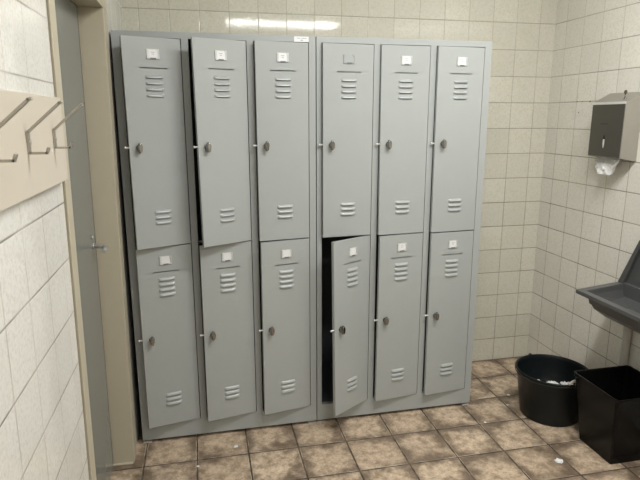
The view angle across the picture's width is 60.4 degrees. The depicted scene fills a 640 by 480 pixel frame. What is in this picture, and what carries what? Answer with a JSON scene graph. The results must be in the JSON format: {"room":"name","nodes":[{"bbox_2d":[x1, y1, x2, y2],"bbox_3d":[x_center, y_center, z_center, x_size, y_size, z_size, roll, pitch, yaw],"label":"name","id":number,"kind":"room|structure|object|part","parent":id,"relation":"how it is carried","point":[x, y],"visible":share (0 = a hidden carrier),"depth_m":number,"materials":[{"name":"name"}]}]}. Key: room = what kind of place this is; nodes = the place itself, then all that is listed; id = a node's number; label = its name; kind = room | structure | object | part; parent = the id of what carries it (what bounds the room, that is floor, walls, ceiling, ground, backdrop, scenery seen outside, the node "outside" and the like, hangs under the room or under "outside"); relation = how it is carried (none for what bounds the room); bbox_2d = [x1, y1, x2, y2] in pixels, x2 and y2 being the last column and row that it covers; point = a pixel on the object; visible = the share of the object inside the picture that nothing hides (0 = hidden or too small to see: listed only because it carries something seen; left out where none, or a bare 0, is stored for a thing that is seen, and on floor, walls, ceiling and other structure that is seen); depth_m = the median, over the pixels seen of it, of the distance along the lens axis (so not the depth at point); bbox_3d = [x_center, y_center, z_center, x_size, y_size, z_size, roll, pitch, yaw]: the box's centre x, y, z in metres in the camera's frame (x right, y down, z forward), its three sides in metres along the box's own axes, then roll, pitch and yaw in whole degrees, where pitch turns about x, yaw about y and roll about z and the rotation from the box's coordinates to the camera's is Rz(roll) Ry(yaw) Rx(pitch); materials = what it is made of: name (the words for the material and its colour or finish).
{"room":"changing room","nodes":[
{"label":"changing room","id":0,"kind":"room"},
{"bbox_2d":[0,0,140,479],"bbox_3d":[-0.521,0.105,0.409,0.200,2.550,4.775,-2,13,-12],"label":"wall","id":1,"kind":"structure","parent":0,"point":[42,429],"depth_m":1.12,"materials":[{"name":"white tile"}]},
{"bbox_2d":[0,89,82,211],"bbox_3d":[-0.439,-0.098,0.671,0.086,0.190,1.328,-3,13,-12],"label":"coat rack","id":2,"kind":"object","parent":1,"relation":"attached to","point":[33,161],"visible":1,"depth_m":1.01,"materials":[{"name":"wood"}]},
{"bbox_2d":[55,0,112,479],"bbox_3d":[-0.794,0.146,1.821,0.105,1.856,0.751,-2,13,-12],"label":"door","id":3,"kind":"structure","parent":1,"relation":"in","point":[66,10],"depth_m":1.96,"materials":[{"name":"grey paint"}]},
{"bbox_3d":[-0.824,0.014,2.052,0.058,0.058,0.080,-2,13,-12],"label":"handle","id":4,"kind":"part","parent":3,"relation":"part of","materials":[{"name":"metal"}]},
{"bbox_2d":[46,0,136,479],"bbox_3d":[-0.821,0.115,1.826,0.206,1.914,0.896,-2,13,-12],"label":"trim","id":5,"kind":"structure","parent":1,"relation":"attached to","point":[92,14],"depth_m":2.11,"materials":[{"name":"beige paint"}]},
{"bbox_2d":[121,0,557,361],"bbox_3d":[0.009,-0.463,2.955,2.816,2.550,0.100,-3,13,-12],"label":"wall","id":6,"kind":"structure","parent":0,"point":[522,32],"depth_m":3.03,"materials":[{"name":"beige tile"}]},
{"bbox_2d":[110,357,639,479],"bbox_3d":[0.527,1.349,0.919,2.816,0.100,4.975,-3,13,-12],"label":"floor","id":7,"kind":"structure","parent":0,"point":[451,441],"depth_m":2.50,"materials":[{"name":"brown tile"}]},
{"bbox_2d":[110,30,316,442],"bbox_3d":[-0.454,0.003,2.590,0.816,1.800,0.559,-3,13,-12],"label":"lockers","id":8,"kind":"object","parent":7,"relation":"on","point":[217,131],"visible":1,"depth_m":2.38,"materials":[{"name":"grey metal"}]},
{"bbox_3d":[-0.714,-0.364,2.182,0.025,0.042,0.026,-8,15,-32],"label":"lock knob","id":9,"kind":"part","parent":8,"relation":"part of","materials":[{"name":"metal"}]},
{"bbox_3d":[-0.726,0.438,2.382,0.025,0.042,0.026,-6,14,-25],"label":"lock knob","id":10,"kind":"part","parent":8,"relation":"part of","materials":[{"name":"metal"}]},
{"bbox_3d":[-0.658,-0.382,2.234,0.229,0.836,0.030,-7,15,-30],"label":"door","id":11,"kind":"part","parent":8,"relation":"part of","materials":[{"name":"grey paint"}]},
{"bbox_3d":[-0.664,0.433,2.429,0.229,0.832,0.028,-5,14,-23],"label":"door","id":12,"kind":"part","parent":8,"relation":"part of","materials":[{"name":"grey paint"}]},
{"bbox_3d":[-0.452,-0.375,2.229,0.025,0.042,0.027,-9,15,-35],"label":"lock knob","id":13,"kind":"part","parent":8,"relation":"part of","materials":[{"name":"metal"}]},
{"bbox_3d":[-0.473,0.425,2.440,0.025,0.042,0.026,-6,14,-23],"label":"lock knob","id":14,"kind":"part","parent":8,"relation":"part of","materials":[{"name":"metal"}]},
{"bbox_3d":[-0.399,-0.393,2.282,0.229,0.836,0.036,-8,15,-32],"label":"door","id":15,"kind":"part","parent":8,"relation":"part of","materials":[{"name":"grey paint"}]},
{"bbox_3d":[-0.410,0.420,2.486,0.229,0.832,0.025,-5,14,-23],"label":"door","id":16,"kind":"part","parent":8,"relation":"part of","materials":[{"name":"grey paint"}]},
{"bbox_3d":[-0.224,-0.397,2.325,0.025,0.042,0.026,-5,13,-20],"label":"lock knob","id":17,"kind":"part","parent":8,"relation":"part of","materials":[{"name":"metal"}]},
{"bbox_3d":[-0.217,0.412,2.494,0.025,0.042,0.026,-6,14,-23],"label":"lock knob","id":18,"kind":"part","parent":8,"relation":"part of","materials":[{"name":"metal"}]},
{"bbox_3d":[-0.158,-0.412,2.364,0.229,0.836,0.024,-4,13,-19],"label":"door","id":19,"kind":"part","parent":8,"relation":"part of","materials":[{"name":"grey paint"}]},
{"bbox_3d":[-0.154,0.408,2.540,0.229,0.832,0.026,-5,14,-22],"label":"door","id":20,"kind":"part","parent":8,"relation":"part of","materials":[{"name":"grey paint"}]},
{"bbox_2d":[316,36,492,422],"bbox_3d":[0.348,-0.033,2.749,0.812,1.800,0.581,-3,13,-12],"label":"lockers","id":21,"kind":"object","parent":7,"relation":"on","point":[401,124],"visible":0.99,"depth_m":2.55,"materials":[{"name":"grey metal"}]},
{"bbox_3d":[0.053,-0.413,2.396,0.024,0.042,0.027,-3,13,-12],"label":"lock knob","id":22,"kind":"part","parent":21,"relation":"part of","materials":[{"name":"metal"}]},
{"bbox_3d":[0.102,0.410,2.505,0.025,0.042,0.026,-11,17,-42],"label":"lock knob","id":23,"kind":"part","parent":21,"relation":"part of","materials":[{"name":"metal"}]},
{"bbox_3d":[0.122,-0.427,2.430,0.229,0.836,0.024,-4,13,-16],"label":"door","id":24,"kind":"part","parent":21,"relation":"part of","materials":[{"name":"grey paint"}]},
{"bbox_3d":[0.148,0.402,2.568,0.229,0.832,0.033,-11,16,-39],"label":"door","id":25,"kind":"part","parent":21,"relation":"part of","materials":[{"name":"grey paint"}]},
{"bbox_3d":[0.314,0.385,2.616,0.025,0.042,0.028,-3,13,-12],"label":"lock knob","id":26,"kind":"part","parent":21,"relation":"part of","materials":[{"name":"metal"}]},
{"bbox_3d":[0.308,-0.425,2.450,0.025,0.042,0.027,-3,13,-12],"label":"lock knob","id":27,"kind":"part","parent":21,"relation":"part of","materials":[{"name":"metal"}]},
{"bbox_3d":[0.381,0.381,2.659,0.229,0.832,0.025,-5,13,-20],"label":"door","id":28,"kind":"part","parent":21,"relation":"part of","materials":[{"name":"grey paint"}]},
{"bbox_3d":[0.377,-0.439,2.485,0.229,0.836,0.028,-3,13,-14],"label":"door","id":29,"kind":"part","parent":21,"relation":"part of","materials":[{"name":"grey paint"}]},
{"bbox_3d":[0.566,0.370,2.678,0.024,0.042,0.028,-3,13,-12],"label":"lock knob","id":30,"kind":"part","parent":21,"relation":"part of","materials":[{"name":"metal"}]},
{"bbox_3d":[0.563,-0.438,2.504,0.024,0.042,0.027,-3,13,-12],"label":"lock knob","id":31,"kind":"part","parent":21,"relation":"part of","materials":[{"name":"metal"}]},
{"bbox_3d":[0.635,0.367,2.718,0.229,0.832,0.024,-4,13,-18],"label":"door","id":32,"kind":"part","parent":21,"relation":"part of","materials":[{"name":"grey paint"}]},
{"bbox_3d":[0.633,-0.452,2.539,0.229,0.836,0.025,-4,13,-15],"label":"door","id":33,"kind":"part","parent":21,"relation":"part of","materials":[{"name":"grey paint"}]},
{"bbox_2d":[515,353,587,426],"bbox_3d":[1.163,0.746,2.768,0.356,0.270,0.376,-3,13,-12],"label":"bucket","id":34,"kind":"object","parent":7,"relation":"on","point":[541,402],"visible":0.86,"depth_m":2.69,"materials":[{"name":"black plastic"}]},
{"bbox_3d":[1.076,0.660,2.729,0.178,0.012,0.356,-3,13,-12],"label":"wire handle","id":35,"kind":"part","parent":34,"relation":"part of","materials":[{"name":"metal"}]},
{"bbox_2d":[555,458,562,463],"bbox_3d":[1.043,0.962,2.398,0.034,0.009,0.034,-9,15,-35],"label":"paper scrap","id":36,"kind":"object","parent":7,"relation":"on","point":[557,460],"visible":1,"depth_m":2.39,"materials":[{"name":"white paper"}]},
{"bbox_2d":[574,365,639,464],"bbox_3d":[1.339,0.785,2.459,0.302,0.327,0.292,-3,13,-12],"label":"waste bin","id":37,"kind":"object","parent":7,"relation":"on","point":[608,398],"visible":1,"depth_m":2.42,"materials":[{"name":"black plastic"}]},
{"bbox_2d":[527,0,639,370],"bbox_3d":[1.853,-0.009,0.912,0.100,2.550,4.775,-3,13,-12],"label":"wall","id":38,"kind":"structure","parent":0,"point":[588,232],"depth_m":2.87,"materials":[{"name":"beige tile"}]},
{"bbox_2d":[576,240,639,332],"bbox_3d":[1.376,0.214,2.238,0.303,0.342,0.731,-3,13,-12],"label":"utility sink","id":39,"kind":"object","parent":38,"relation":"attached to","point":[619,301],"visible":1,"depth_m":2.51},
{"bbox_2d":[588,90,639,161],"bbox_3d":[1.378,-0.534,2.573,0.092,0.318,0.214,-3,13,-12],"label":"dispenser","id":40,"kind":"object","parent":38,"relation":"attached to","point":[615,122],"visible":0.98,"depth_m":2.51,"materials":[{"name":"metal"}]},
{"bbox_3d":[1.335,-0.511,2.569,0.003,0.237,0.206,-3,13,-12],"label":"panel","id":41,"kind":"part","parent":40,"relation":"part of","materials":[{"name":"metal"}]},
{"bbox_2d":[595,157,621,175],"bbox_3d":[1.364,-0.350,2.618,0.037,0.088,0.167,-3,13,-12],"label":"paper towel","id":42,"kind":"object","parent":40,"relation":"hanging from","point":[605,166],"visible":0.9,"depth_m":2.62,"materials":[{"name":"white paper"}]},
{"bbox_2d":[619,326,631,365],"bbox_3d":[1.444,0.610,2.622,0.048,0.598,0.048,-3,13,-12],"label":"pipe","id":43,"kind":"object","parent":38,"relation":"attached to","point":[627,333],"visible":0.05,"depth_m":2.58,"materials":[{"name":"grey plastic"}]}
]}

